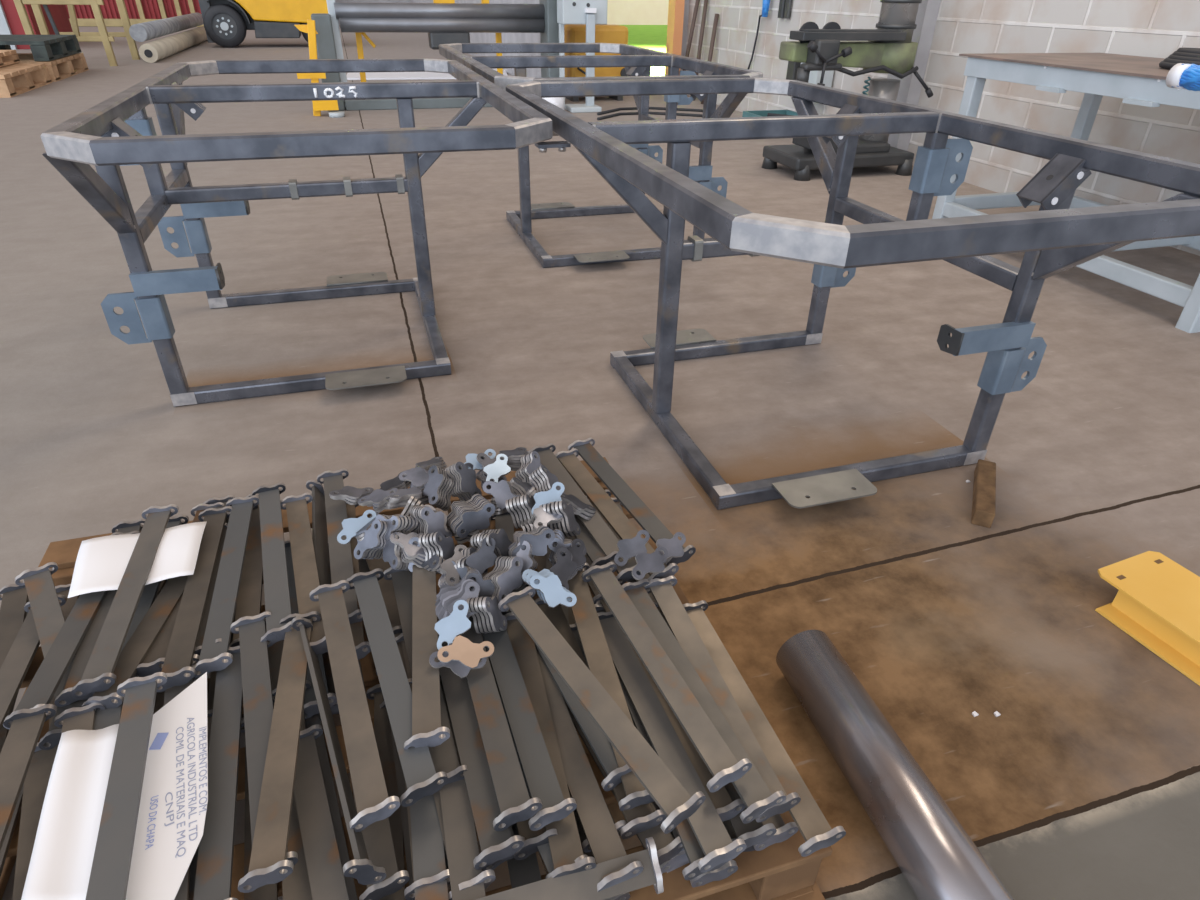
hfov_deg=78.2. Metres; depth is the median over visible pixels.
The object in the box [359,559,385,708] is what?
bar
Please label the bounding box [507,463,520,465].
plate
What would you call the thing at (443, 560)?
plate
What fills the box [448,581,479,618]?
plate
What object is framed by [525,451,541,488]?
plate
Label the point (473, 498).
plate
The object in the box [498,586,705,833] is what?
bar
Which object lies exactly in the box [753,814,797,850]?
bar
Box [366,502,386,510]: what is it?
plate
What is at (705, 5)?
rod
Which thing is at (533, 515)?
plate
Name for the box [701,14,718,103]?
rod
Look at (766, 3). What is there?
grinder
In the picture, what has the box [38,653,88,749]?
bar
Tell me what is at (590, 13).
tall cabinet
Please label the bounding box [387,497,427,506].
plate
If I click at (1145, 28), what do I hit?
wall
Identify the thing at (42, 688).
bar
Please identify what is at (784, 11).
glove
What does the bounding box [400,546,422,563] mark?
plate
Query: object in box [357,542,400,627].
bar
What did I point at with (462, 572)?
plate
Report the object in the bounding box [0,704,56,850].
bar
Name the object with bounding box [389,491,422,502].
plate
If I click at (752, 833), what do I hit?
bar
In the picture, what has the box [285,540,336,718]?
bar
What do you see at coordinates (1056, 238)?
metal frame
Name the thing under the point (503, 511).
plate
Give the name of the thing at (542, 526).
plate
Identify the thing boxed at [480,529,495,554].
plate
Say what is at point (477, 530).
plate
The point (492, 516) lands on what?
bar
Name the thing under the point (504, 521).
bar
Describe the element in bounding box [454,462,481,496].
plate
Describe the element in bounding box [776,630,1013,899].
pipe
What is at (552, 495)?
plate
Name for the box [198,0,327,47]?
forklift
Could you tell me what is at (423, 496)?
plate
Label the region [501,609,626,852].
bar
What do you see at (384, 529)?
plate
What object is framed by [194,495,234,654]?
bar
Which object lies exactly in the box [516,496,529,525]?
plate
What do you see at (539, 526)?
plate
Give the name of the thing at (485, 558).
plate
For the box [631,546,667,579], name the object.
plate
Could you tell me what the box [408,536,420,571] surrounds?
plate
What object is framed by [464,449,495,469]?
plate
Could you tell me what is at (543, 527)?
plate
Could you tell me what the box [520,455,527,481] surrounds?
plate
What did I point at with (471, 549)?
plate
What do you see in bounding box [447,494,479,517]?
plate
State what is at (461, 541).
plate
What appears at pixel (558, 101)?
drum
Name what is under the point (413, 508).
plate
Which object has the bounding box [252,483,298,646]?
bar
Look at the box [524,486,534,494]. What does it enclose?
plate
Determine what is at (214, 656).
bar
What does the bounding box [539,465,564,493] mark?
plate
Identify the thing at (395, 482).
plate
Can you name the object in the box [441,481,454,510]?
plate
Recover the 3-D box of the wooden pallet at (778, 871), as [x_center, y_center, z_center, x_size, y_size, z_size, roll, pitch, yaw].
[-0.497,0.516,1.569,1.470,0.144,1.290,-9,33,-15]
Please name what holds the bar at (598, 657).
on the bar at (638, 819)
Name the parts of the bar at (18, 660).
plate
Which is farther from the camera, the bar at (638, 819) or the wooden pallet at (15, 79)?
the wooden pallet at (15, 79)
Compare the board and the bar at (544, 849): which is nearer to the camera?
the bar at (544, 849)
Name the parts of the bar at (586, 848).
plate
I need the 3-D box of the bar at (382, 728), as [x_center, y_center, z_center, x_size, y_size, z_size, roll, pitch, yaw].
[-0.362,0.613,1.260,0.079,0.043,0.527,-7,33,-13]
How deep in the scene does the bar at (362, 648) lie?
1.50 m
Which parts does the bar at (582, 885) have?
plate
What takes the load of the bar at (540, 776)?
on the bar at (533, 839)
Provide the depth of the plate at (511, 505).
1.64 m
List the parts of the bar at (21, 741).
plate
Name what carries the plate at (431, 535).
on the plate at (445, 545)
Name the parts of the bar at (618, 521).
plate, plate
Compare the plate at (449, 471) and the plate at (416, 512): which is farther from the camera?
the plate at (449, 471)
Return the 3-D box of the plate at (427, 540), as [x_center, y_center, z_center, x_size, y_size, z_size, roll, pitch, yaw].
[-0.338,0.217,1.556,0.044,0.095,0.052,28,41,36]
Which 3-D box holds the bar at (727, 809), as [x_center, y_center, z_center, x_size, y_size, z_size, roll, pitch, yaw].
[0.110,0.453,1.392,0.079,0.043,0.527,-10,35,-18]
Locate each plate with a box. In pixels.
[329,486,373,499]
[330,495,366,501]
[333,499,357,504]
[337,510,375,544]
[354,520,382,558]
[355,512,378,538]
[358,488,397,504]
[359,521,386,558]
[361,498,388,506]
[364,521,387,558]
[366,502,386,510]
[367,505,389,512]
[368,548,383,558]
[370,514,400,539]
[371,549,381,558]
[380,471,406,490]
[383,515,403,531]
[383,533,399,568]
[386,499,428,508]
[386,515,407,531]
[387,494,426,504]
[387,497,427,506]
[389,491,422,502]
[390,486,424,500]
[390,532,425,557]
[391,515,410,532]
[392,515,414,531]
[393,532,401,569]
[397,544,424,560]
[399,467,428,487]
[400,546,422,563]
[400,547,405,569]
[401,495,414,515]
[401,552,422,567]
[405,498,417,515]
[408,516,417,532]
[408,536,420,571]
[410,505,418,533]
[411,506,419,532]
[413,506,434,532]
[415,457,442,469]
[415,506,435,532]
[418,506,436,533]
[419,506,449,536]
[419,534,440,573]
[421,553,441,569]
[422,533,431,558]
[423,465,444,504]
[424,505,451,536]
[425,534,435,554]
[426,559,444,570]
[427,467,447,505]
[429,532,439,556]
[429,643,486,677]
[433,532,453,559]
[434,600,470,649]
[435,468,449,507]
[435,575,474,605]
[435,576,474,610]
[436,577,474,616]
[437,635,493,668]
[438,578,472,617]
[439,469,451,508]
[439,568,444,584]
[439,579,473,620]
[440,550,459,584]
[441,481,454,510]
[441,545,466,585]
[442,475,453,509]
[442,579,474,617]
[443,580,473,616]
[445,467,462,500]
[445,581,474,613]
[446,525,479,536]
[447,467,465,500]
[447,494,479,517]
[447,494,480,524]
[447,496,482,525]
[448,463,472,477]
[448,465,467,500]
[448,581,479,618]
[449,497,483,526]
[450,465,469,499]
[450,498,486,527]
[450,499,484,528]
[450,529,479,539]
[451,532,469,543]
[452,464,476,498]
[452,500,488,529]
[452,561,468,579]
[453,501,489,530]
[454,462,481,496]
[454,504,490,532]
[456,502,494,537]
[457,548,468,567]
[461,547,486,573]
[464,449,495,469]
[466,537,497,574]
[466,572,500,610]
[466,598,485,633]
[470,530,485,547]
[470,597,492,632]
[474,530,488,546]
[474,597,489,632]
[476,453,506,481]
[476,471,483,490]
[477,530,491,545]
[478,596,500,631]
[479,456,489,480]
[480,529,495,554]
[482,596,506,631]
[483,454,510,482]
[483,480,517,508]
[483,529,498,556]
[483,556,503,578]
[484,556,505,578]
[486,529,512,555]
[487,556,506,578]
[489,556,509,578]
[491,556,515,596]
[493,509,507,514]
[493,556,517,598]
[495,451,528,460]
[495,556,523,601]
[499,447,526,459]
[505,499,518,528]
[507,460,520,462]
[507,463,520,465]
[508,531,527,548]
[509,498,521,527]
[509,526,541,550]
[509,526,542,555]
[510,480,523,495]
[510,529,548,555]
[511,477,531,493]
[511,528,549,551]
[511,529,554,555]
[513,497,525,526]
[515,456,522,480]
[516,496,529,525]
[516,526,549,543]
[516,541,533,573]
[517,454,527,481]
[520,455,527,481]
[520,495,532,523]
[522,453,535,483]
[522,544,534,573]
[522,569,565,600]
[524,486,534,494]
[524,494,534,522]
[524,521,531,531]
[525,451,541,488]
[526,571,571,603]
[529,474,539,491]
[529,574,576,607]
[531,472,542,491]
[531,482,564,515]
[533,502,562,529]
[533,515,561,530]
[534,469,545,490]
[537,468,549,490]
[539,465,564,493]
[543,503,554,529]
[547,503,566,536]
[548,537,580,570]
[549,529,570,559]
[549,551,577,586]
[550,531,571,561]
[550,547,577,589]
[551,501,571,536]
[551,532,571,563]
[552,534,570,565]
[554,543,584,568]
[554,546,586,569]
[555,501,574,535]
[555,539,585,566]
[559,500,579,534]
[560,493,595,512]
[565,501,594,516]
[573,510,591,519]
[614,530,649,566]
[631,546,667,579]
[656,532,685,562]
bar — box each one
[0,584,27,752]
[0,594,66,729]
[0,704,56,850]
[0,784,23,876]
[3,531,140,729]
[12,598,28,711]
[12,742,57,899]
[15,562,74,698]
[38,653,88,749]
[49,584,78,727]
[54,519,145,706]
[54,702,104,734]
[71,504,178,697]
[81,523,227,708]
[86,672,166,899]
[94,703,122,729]
[121,514,188,650]
[133,502,223,677]
[153,691,164,713]
[154,579,167,600]
[157,506,231,691]
[164,664,196,899]
[189,845,198,899]
[191,500,258,665]
[193,495,258,677]
[193,646,242,899]
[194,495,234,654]
[207,604,236,709]
[207,709,212,751]
[229,494,262,646]
[230,611,297,864]
[238,611,320,892]
[241,719,277,899]
[244,629,283,727]
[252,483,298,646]
[272,680,312,899]
[280,493,327,654]
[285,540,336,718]
[291,616,385,884]
[294,724,348,899]
[305,713,357,899]
[306,480,329,584]
[309,580,399,831]
[317,469,362,623]
[317,544,338,719]
[327,652,409,899]
[346,503,370,659]
[347,568,447,806]
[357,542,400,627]
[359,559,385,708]
[366,684,404,899]
[376,671,412,885]
[384,567,467,784]
[392,625,449,899]
[395,633,495,899]
[404,565,449,749]
[408,678,448,899]
[437,617,523,869]
[439,672,485,899]
[444,846,450,890]
[458,616,541,830]
[469,515,496,634]
[475,837,663,899]
[482,630,576,830]
[482,636,557,859]
[483,826,524,870]
[491,512,513,541]
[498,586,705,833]
[499,695,587,872]
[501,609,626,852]
[503,612,595,878]
[507,823,541,887]
[511,582,630,790]
[528,443,640,584]
[534,554,574,624]
[534,598,665,838]
[535,647,643,891]
[538,851,548,874]
[546,545,568,622]
[555,448,678,580]
[561,694,682,865]
[565,536,599,596]
[567,563,653,810]
[568,438,695,565]
[569,793,629,899]
[570,624,688,872]
[574,514,617,566]
[581,562,751,792]
[586,490,655,601]
[593,594,745,820]
[594,604,683,850]
[597,611,746,872]
[611,497,635,582]
[616,671,726,879]
[622,579,785,823]
[643,576,800,821]
[654,602,776,847]
[661,861,688,873]
[682,600,845,856]
[690,860,737,887]
[722,820,754,851]
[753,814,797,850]
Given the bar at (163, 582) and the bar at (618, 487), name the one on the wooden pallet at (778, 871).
the bar at (163, 582)
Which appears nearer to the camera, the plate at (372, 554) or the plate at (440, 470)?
the plate at (372, 554)
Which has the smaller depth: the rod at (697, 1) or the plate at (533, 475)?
the plate at (533, 475)
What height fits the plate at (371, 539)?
0.084 m
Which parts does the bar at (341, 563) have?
plate, plate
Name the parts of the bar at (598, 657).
plate, plate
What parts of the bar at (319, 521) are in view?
plate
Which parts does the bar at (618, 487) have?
plate, plate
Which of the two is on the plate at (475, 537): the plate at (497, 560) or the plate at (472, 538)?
the plate at (472, 538)
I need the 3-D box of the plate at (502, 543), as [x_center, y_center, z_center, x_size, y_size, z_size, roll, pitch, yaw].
[-0.206,0.200,1.562,0.034,0.080,0.079,18,36,25]
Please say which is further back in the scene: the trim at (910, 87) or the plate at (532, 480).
the trim at (910, 87)
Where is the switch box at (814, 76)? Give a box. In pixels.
[801,63,833,86]
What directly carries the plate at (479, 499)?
on the plate at (457, 517)
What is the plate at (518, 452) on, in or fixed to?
on the plate at (511, 461)
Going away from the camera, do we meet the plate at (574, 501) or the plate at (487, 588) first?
the plate at (487, 588)
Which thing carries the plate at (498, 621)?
on the bar at (540, 776)
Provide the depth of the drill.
6.04 m
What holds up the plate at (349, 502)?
on the bar at (341, 563)
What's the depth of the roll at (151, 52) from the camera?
15.43 m
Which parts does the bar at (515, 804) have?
plate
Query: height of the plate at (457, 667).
0.035 m
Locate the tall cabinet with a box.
[557,0,606,112]
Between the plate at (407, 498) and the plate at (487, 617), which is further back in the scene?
the plate at (407, 498)
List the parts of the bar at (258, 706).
plate, plate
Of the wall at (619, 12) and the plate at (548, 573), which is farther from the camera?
the wall at (619, 12)
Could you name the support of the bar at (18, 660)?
on the bar at (67, 607)
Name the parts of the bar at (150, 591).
plate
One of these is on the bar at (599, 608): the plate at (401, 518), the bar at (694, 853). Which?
the bar at (694, 853)
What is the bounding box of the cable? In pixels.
[597,107,702,119]
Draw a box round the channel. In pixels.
[1095,551,1199,685]
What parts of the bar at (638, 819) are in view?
plate, plate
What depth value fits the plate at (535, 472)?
1.76 m
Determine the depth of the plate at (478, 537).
1.54 m
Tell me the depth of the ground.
24.28 m
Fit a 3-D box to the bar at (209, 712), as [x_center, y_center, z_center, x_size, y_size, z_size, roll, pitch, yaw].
[-0.684,0.634,1.172,0.079,0.043,0.527,-7,32,-12]
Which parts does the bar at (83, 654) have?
plate, plate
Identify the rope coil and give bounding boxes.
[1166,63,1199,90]
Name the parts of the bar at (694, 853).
plate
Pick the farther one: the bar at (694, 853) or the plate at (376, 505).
the plate at (376, 505)
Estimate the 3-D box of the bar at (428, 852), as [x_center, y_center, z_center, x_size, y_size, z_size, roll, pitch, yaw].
[-0.282,0.581,1.193,0.079,0.043,0.527,-7,33,-13]
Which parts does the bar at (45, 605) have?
plate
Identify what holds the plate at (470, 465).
on the plate
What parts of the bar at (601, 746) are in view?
plate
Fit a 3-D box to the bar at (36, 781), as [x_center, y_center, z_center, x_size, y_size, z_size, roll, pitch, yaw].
[-0.866,0.655,1.128,0.079,0.043,0.527,-16,36,-25]
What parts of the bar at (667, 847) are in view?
plate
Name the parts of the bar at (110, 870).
plate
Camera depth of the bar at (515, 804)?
1.21 m
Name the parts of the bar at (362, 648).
plate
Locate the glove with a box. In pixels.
[778,0,791,18]
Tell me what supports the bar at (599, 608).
on the bar at (667, 847)
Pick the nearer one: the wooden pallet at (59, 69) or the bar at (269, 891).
the bar at (269, 891)
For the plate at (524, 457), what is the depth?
1.83 m
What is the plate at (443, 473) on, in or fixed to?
on the plate at (436, 479)
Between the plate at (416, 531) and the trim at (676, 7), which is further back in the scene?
the trim at (676, 7)
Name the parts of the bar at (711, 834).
plate, plate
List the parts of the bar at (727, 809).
plate, plate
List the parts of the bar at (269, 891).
plate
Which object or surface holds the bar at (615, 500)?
on the wooden pallet at (778, 871)
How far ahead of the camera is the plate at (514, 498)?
1.64 m
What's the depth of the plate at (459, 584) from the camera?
1.47 m
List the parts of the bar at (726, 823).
plate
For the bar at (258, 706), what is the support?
on the bar at (249, 598)
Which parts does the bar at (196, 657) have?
plate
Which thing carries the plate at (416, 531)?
on the plate
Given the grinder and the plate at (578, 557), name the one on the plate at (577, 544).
the plate at (578, 557)
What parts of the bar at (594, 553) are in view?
plate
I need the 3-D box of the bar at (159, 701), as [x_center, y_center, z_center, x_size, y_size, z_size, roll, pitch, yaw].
[-0.895,0.416,1.550,0.079,0.043,0.527,-9,33,-15]
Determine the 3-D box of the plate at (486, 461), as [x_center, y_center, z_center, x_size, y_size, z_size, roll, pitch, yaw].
[-0.266,0.046,1.809,0.054,0.055,0.088,-14,35,-23]
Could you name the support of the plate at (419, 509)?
on the plate at (434, 521)
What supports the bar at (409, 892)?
on the bar at (399, 772)
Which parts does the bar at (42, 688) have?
plate, plate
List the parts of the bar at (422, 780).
plate, plate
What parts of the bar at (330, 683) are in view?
plate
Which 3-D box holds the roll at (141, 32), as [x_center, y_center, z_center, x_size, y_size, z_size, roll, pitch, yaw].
[-9.890,-9.854,17.101,0.300,0.300,7.063,-8,33,-14]
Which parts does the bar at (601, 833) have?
plate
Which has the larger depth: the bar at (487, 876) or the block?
the block
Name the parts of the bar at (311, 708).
plate, plate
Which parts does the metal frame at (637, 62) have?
leg, foot plate, frame, foot plate, support arm, leg, flange plate, rail, post, flange plate, support arm, leg, flange plate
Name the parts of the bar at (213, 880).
plate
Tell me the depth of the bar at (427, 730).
1.33 m
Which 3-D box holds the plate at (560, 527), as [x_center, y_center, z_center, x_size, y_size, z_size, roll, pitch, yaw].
[-0.085,0.156,1.657,0.042,0.096,0.053,22,38,30]
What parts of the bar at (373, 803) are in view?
plate, plate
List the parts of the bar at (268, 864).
plate, plate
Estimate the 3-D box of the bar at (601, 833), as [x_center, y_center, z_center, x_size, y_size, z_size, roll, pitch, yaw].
[-0.064,0.508,1.303,0.079,0.050,0.528,-11,34,-18]
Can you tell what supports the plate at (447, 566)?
on the plate at (443, 586)
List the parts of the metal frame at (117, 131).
flange plate, leg, post, rail, support arm, flange plate, leg, support arm, rail, frame, foot plate, foot plate, leg, splice bracket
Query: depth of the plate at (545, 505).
1.64 m
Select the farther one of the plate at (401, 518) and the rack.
the rack
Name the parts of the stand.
post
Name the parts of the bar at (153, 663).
plate, plate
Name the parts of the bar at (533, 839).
plate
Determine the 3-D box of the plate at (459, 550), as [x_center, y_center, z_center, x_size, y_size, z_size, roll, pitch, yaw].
[-0.297,0.242,1.522,0.052,0.032,0.097,17,36,24]
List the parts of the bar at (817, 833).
plate, plate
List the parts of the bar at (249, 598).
plate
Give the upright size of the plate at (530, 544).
0.077 m
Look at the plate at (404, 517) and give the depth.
1.59 m
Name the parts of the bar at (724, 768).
plate, plate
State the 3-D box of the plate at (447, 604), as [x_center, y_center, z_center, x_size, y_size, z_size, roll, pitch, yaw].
[-0.264,0.300,1.419,0.051,0.057,0.089,28,41,36]
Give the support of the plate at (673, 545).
on the bar at (618, 487)
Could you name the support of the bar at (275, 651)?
on the wooden pallet at (778, 871)
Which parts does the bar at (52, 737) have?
plate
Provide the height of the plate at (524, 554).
0.077 m
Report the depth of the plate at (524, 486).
1.74 m
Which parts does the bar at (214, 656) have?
plate, plate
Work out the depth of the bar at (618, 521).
1.81 m
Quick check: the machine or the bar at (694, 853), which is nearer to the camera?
the bar at (694, 853)
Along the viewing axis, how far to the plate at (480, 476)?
1.80 m
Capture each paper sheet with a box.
[21,672,207,899]
[68,521,206,597]
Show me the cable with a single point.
(623, 108)
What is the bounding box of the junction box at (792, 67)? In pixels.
[786,61,800,79]
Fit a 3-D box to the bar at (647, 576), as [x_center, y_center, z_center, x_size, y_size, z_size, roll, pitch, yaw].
[0.078,0.257,1.793,0.079,0.043,0.527,-10,33,-17]
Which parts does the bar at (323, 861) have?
plate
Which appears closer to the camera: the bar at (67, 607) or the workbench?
the bar at (67, 607)
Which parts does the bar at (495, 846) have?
plate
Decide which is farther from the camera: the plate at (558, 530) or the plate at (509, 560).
the plate at (558, 530)
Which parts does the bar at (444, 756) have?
plate, plate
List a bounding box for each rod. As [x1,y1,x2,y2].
[682,0,699,70]
[693,0,707,100]
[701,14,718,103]
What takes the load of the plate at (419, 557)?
on the plate at (435, 558)
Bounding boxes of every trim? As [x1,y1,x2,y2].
[665,0,684,74]
[887,0,940,150]
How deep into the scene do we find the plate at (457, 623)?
1.36 m
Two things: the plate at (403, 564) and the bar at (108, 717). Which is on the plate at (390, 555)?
the plate at (403, 564)
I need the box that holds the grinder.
[748,0,769,69]
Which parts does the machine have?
guard post, gear motor, guard post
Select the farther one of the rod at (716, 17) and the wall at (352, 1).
the wall at (352, 1)
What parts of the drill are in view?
arm, plate, clamp lever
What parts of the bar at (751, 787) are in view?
plate, plate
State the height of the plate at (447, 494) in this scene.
0.060 m
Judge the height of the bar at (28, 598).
0.043 m
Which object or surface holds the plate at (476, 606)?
on the bar at (540, 776)
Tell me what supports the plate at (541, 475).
on the plate at (535, 472)
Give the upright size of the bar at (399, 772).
0.043 m
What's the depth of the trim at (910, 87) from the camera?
6.44 m
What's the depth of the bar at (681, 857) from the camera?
1.17 m
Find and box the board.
[346,69,507,79]
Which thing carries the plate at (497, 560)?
on the bar at (540, 776)
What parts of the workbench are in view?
leg, leg, cable coil, leg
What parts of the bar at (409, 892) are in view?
plate, plate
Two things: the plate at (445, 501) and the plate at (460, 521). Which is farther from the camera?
the plate at (445, 501)
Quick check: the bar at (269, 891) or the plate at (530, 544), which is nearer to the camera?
the bar at (269, 891)
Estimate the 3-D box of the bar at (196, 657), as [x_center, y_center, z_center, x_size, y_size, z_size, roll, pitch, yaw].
[-0.850,0.278,1.632,0.079,0.043,0.527,-5,33,-9]
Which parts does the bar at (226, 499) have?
plate, plate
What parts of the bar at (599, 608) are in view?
plate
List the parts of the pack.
tank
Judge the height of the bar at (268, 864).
0.043 m
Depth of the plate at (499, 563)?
1.51 m
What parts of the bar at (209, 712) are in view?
plate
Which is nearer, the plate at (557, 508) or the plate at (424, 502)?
the plate at (557, 508)
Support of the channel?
on the floor
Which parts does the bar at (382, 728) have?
plate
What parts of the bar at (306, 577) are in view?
plate, plate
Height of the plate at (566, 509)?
0.095 m
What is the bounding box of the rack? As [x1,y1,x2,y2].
[13,0,139,65]
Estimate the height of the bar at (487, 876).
0.050 m
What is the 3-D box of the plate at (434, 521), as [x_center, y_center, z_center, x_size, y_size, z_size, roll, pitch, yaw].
[-0.358,0.165,1.605,0.057,0.094,0.039,-16,36,-25]
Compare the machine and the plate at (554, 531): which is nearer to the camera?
the plate at (554, 531)
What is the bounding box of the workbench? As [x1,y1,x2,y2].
[932,48,1199,332]
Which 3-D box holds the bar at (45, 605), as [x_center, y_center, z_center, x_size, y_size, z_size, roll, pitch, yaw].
[-1.060,0.407,1.449,0.079,0.104,0.528,-22,39,-33]
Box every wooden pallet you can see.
[0,35,80,60]
[0,50,19,66]
[0,63,51,97]
[0,457,831,899]
[15,53,88,81]
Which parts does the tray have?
handle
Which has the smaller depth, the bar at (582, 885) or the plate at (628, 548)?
the bar at (582, 885)
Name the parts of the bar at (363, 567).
plate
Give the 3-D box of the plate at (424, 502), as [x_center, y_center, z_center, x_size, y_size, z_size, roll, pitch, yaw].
[-0.453,0.126,1.742,0.098,0.023,0.054,-3,32,-6]
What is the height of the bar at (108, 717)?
0.043 m
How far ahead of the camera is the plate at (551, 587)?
1.45 m
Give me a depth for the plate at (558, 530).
1.62 m
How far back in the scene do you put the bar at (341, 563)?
1.69 m
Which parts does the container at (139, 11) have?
rail, post, post, post, post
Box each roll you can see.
[129,13,202,41]
[139,26,206,62]
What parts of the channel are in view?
plate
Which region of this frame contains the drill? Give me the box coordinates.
[762,0,932,180]
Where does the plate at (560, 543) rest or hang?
on the plate at (585, 551)
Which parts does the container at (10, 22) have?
corner post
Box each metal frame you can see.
[41,58,570,406]
[439,43,762,267]
[506,78,1199,509]
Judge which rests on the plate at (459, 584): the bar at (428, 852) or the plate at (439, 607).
the plate at (439, 607)
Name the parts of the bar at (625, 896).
plate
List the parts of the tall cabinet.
post, post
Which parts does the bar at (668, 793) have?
plate, plate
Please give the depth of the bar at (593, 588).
1.74 m
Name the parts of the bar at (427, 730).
plate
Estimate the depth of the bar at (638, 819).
1.20 m
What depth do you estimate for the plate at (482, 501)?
1.63 m
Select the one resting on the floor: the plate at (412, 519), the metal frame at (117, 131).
the metal frame at (117, 131)
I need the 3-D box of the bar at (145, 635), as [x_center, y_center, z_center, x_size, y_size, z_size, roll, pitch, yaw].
[-0.908,0.321,1.542,0.079,0.043,0.527,-1,31,-4]
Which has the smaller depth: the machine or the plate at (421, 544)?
the plate at (421, 544)
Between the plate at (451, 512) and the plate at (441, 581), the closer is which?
the plate at (441, 581)
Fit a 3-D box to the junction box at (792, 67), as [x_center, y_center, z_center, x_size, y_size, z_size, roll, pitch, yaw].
[2.185,-4.212,8.243,0.140,0.260,0.160,-9,33,-15]
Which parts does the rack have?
leg, leg, rail, rail, rail, leg, leg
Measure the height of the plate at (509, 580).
0.064 m
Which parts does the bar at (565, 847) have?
plate, plate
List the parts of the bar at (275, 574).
plate, plate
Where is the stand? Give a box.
[294,19,344,117]
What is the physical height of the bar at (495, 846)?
0.043 m
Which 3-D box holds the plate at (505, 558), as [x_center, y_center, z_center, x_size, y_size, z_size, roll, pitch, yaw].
[-0.197,0.264,1.496,0.032,0.066,0.090,18,36,25]
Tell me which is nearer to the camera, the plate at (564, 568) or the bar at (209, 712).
the bar at (209, 712)
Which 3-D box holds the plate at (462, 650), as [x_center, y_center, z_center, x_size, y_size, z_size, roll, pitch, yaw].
[-0.243,0.367,1.339,0.098,0.035,0.052,2,32,2]
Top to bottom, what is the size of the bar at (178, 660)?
0.043 m
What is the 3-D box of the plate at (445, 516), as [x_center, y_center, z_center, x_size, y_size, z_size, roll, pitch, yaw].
[-0.363,0.162,1.645,0.052,0.048,0.092,-11,34,-18]
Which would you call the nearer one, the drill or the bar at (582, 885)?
the bar at (582, 885)
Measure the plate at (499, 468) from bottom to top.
0.036 m
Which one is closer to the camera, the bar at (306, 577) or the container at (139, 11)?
the bar at (306, 577)
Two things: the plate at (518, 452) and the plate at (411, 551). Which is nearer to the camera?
the plate at (411, 551)
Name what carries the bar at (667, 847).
on the bar at (681, 857)
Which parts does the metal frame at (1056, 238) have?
leg, foot plate, rail, frame, foot plate, leg, flange plate, rail, post, flange plate, support arm, leg, flange plate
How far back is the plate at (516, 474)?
1.83 m
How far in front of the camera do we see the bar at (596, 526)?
1.72 m
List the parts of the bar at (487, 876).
plate, plate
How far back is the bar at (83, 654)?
1.45 m
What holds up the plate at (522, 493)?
on the plate at (524, 486)
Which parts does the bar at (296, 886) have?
plate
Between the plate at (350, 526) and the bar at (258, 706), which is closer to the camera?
the bar at (258, 706)
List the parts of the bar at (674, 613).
plate, plate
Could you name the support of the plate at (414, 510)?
on the plate at (419, 509)
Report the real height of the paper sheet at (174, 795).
0.018 m
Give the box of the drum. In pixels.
[543,97,564,109]
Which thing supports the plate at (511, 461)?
on the plate at (514, 464)
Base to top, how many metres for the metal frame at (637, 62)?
1.022 m
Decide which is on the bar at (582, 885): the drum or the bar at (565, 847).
the bar at (565, 847)
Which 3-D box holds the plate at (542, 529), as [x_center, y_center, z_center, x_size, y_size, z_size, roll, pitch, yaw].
[-0.144,0.198,1.558,0.098,0.049,0.032,-11,34,-18]
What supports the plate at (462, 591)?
on the plate at (453, 595)
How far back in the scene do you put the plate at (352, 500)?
1.77 m
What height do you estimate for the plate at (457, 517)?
0.055 m
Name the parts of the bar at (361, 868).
plate, plate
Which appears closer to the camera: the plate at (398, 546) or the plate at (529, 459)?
the plate at (398, 546)
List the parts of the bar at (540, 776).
plate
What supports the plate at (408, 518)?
on the plate at (401, 518)
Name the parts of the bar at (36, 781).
plate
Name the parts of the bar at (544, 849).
plate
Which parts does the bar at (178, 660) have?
plate, plate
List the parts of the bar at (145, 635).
plate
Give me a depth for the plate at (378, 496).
1.74 m
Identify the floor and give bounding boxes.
[0,25,1199,899]
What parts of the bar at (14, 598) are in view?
plate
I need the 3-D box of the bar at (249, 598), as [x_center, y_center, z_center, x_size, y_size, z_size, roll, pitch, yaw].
[-0.794,0.257,1.686,0.079,0.043,0.527,-10,34,-16]
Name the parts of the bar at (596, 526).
plate, plate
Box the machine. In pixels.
[311,0,559,110]
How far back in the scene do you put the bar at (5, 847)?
1.21 m
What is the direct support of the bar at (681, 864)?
on the wooden pallet at (778, 871)
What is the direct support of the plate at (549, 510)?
on the plate at (560, 527)
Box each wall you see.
[335,0,410,24]
[410,0,540,77]
[564,0,688,70]
[607,0,668,24]
[686,0,1199,255]
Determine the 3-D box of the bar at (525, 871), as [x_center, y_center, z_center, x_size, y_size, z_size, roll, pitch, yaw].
[-0.172,0.578,1.324,0.079,0.043,0.527,-8,33,-14]
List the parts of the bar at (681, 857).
plate, plate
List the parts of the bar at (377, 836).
plate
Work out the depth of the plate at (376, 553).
1.61 m
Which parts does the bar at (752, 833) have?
plate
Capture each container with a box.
[0,0,72,49]
[65,0,203,26]
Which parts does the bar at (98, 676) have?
plate, plate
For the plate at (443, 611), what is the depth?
1.44 m
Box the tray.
[742,110,797,116]
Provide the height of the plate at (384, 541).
0.084 m
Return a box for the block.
[971,459,995,527]
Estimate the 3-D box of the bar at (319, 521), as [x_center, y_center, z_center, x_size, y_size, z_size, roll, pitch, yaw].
[-0.641,0.237,1.694,0.064,0.070,0.527,-9,34,-16]
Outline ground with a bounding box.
[622,25,666,75]
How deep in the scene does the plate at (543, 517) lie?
1.62 m
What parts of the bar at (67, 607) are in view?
plate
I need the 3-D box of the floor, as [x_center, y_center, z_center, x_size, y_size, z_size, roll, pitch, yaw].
[-8.769,-5.824,11.688,19.250,0.100,40.000,-9,33,-15]
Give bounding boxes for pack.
[564,24,627,101]
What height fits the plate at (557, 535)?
0.090 m

